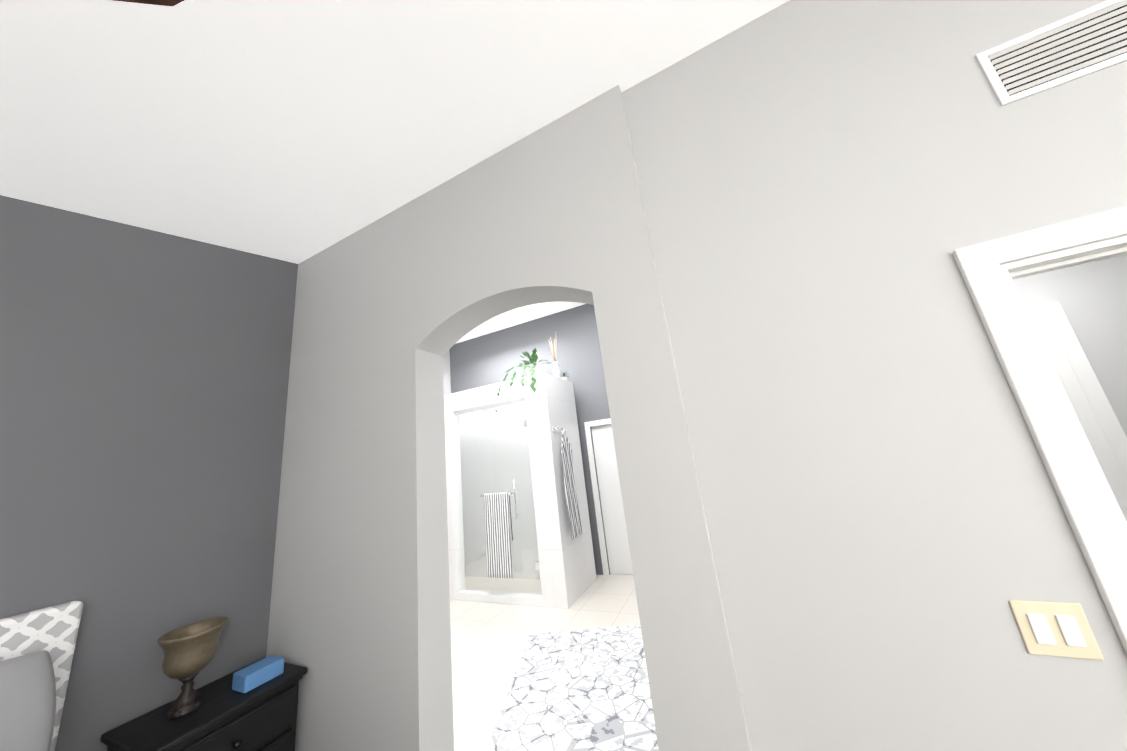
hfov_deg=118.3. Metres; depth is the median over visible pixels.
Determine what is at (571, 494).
towel
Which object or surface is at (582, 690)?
bath rug
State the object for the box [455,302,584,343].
ceiling
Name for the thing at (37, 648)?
bed
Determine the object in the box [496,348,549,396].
pothos plant
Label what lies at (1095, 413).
closet door
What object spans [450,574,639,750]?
floor
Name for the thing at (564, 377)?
plant
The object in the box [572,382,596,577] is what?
wall
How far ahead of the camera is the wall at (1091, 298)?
1.64 m
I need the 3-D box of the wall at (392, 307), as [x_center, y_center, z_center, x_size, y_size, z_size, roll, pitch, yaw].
[-0.663,0.389,1.785,2.520,3.500,0.200,-13,-15,23]
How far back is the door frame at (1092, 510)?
0.87 m
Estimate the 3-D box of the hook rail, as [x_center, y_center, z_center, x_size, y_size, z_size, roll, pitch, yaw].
[-0.066,0.692,4.343,0.060,0.060,0.240,-13,-15,23]
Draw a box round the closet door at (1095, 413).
[1026,302,1126,521]
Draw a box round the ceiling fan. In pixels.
[113,0,183,6]
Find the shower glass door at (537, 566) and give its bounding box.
[456,400,541,594]
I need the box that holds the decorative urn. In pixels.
[157,617,228,719]
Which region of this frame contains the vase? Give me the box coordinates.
[549,337,559,377]
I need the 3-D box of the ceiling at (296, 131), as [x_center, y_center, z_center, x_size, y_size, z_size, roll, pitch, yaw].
[-0.173,-1.402,-0.285,6.140,1.048,4.060,-13,-15,23]
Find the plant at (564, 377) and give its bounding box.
[560,371,569,379]
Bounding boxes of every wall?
[0,195,297,750]
[266,85,751,750]
[443,350,450,394]
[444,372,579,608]
[449,304,609,574]
[556,376,595,595]
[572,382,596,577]
[621,0,1126,750]
[1012,254,1126,436]
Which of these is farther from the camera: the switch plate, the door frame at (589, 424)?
the door frame at (589, 424)
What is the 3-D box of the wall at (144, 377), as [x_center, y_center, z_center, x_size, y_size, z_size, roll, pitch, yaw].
[-2.706,0.340,0.602,0.200,3.500,4.060,-13,-15,23]
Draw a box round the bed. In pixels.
[0,601,82,750]
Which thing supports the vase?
on the wall at (567, 409)
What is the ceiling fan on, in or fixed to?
hanging from the ceiling at (296, 131)
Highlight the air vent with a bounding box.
[975,0,1126,105]
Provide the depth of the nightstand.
1.51 m
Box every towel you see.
[484,492,512,578]
[561,429,582,539]
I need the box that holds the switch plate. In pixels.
[1009,600,1103,659]
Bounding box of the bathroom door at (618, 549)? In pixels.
[591,424,632,574]
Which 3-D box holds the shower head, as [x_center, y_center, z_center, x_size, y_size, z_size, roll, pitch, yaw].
[-1.173,0.538,5.433,0.150,0.110,0.324,-13,-15,23]
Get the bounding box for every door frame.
[584,418,610,575]
[952,206,1126,654]
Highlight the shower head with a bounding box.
[483,408,497,411]
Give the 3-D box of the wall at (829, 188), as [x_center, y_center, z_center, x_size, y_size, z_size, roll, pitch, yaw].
[1.916,-0.182,0.662,3.220,3.500,0.110,-13,-15,23]
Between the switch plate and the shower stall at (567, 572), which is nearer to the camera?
the switch plate
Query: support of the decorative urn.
on the nightstand
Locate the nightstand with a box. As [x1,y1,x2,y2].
[100,657,306,750]
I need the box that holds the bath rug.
[486,625,658,750]
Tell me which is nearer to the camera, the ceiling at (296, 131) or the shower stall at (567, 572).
the ceiling at (296, 131)
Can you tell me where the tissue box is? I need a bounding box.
[232,655,283,692]
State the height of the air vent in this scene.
0.200 m
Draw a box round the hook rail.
[552,427,562,431]
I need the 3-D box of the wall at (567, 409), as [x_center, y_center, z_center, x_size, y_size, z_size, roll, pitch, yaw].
[0.091,1.381,4.595,0.130,2.730,0.450,-13,-15,23]
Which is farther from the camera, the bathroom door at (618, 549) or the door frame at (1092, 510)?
the bathroom door at (618, 549)
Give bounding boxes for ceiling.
[0,0,788,263]
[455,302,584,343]
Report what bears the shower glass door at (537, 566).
attached to the shower stall at (567, 572)
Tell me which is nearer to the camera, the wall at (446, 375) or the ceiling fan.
the ceiling fan
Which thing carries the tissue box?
on the nightstand
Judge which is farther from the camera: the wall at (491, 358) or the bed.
the wall at (491, 358)
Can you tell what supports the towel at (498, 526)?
hanging from the towel rail

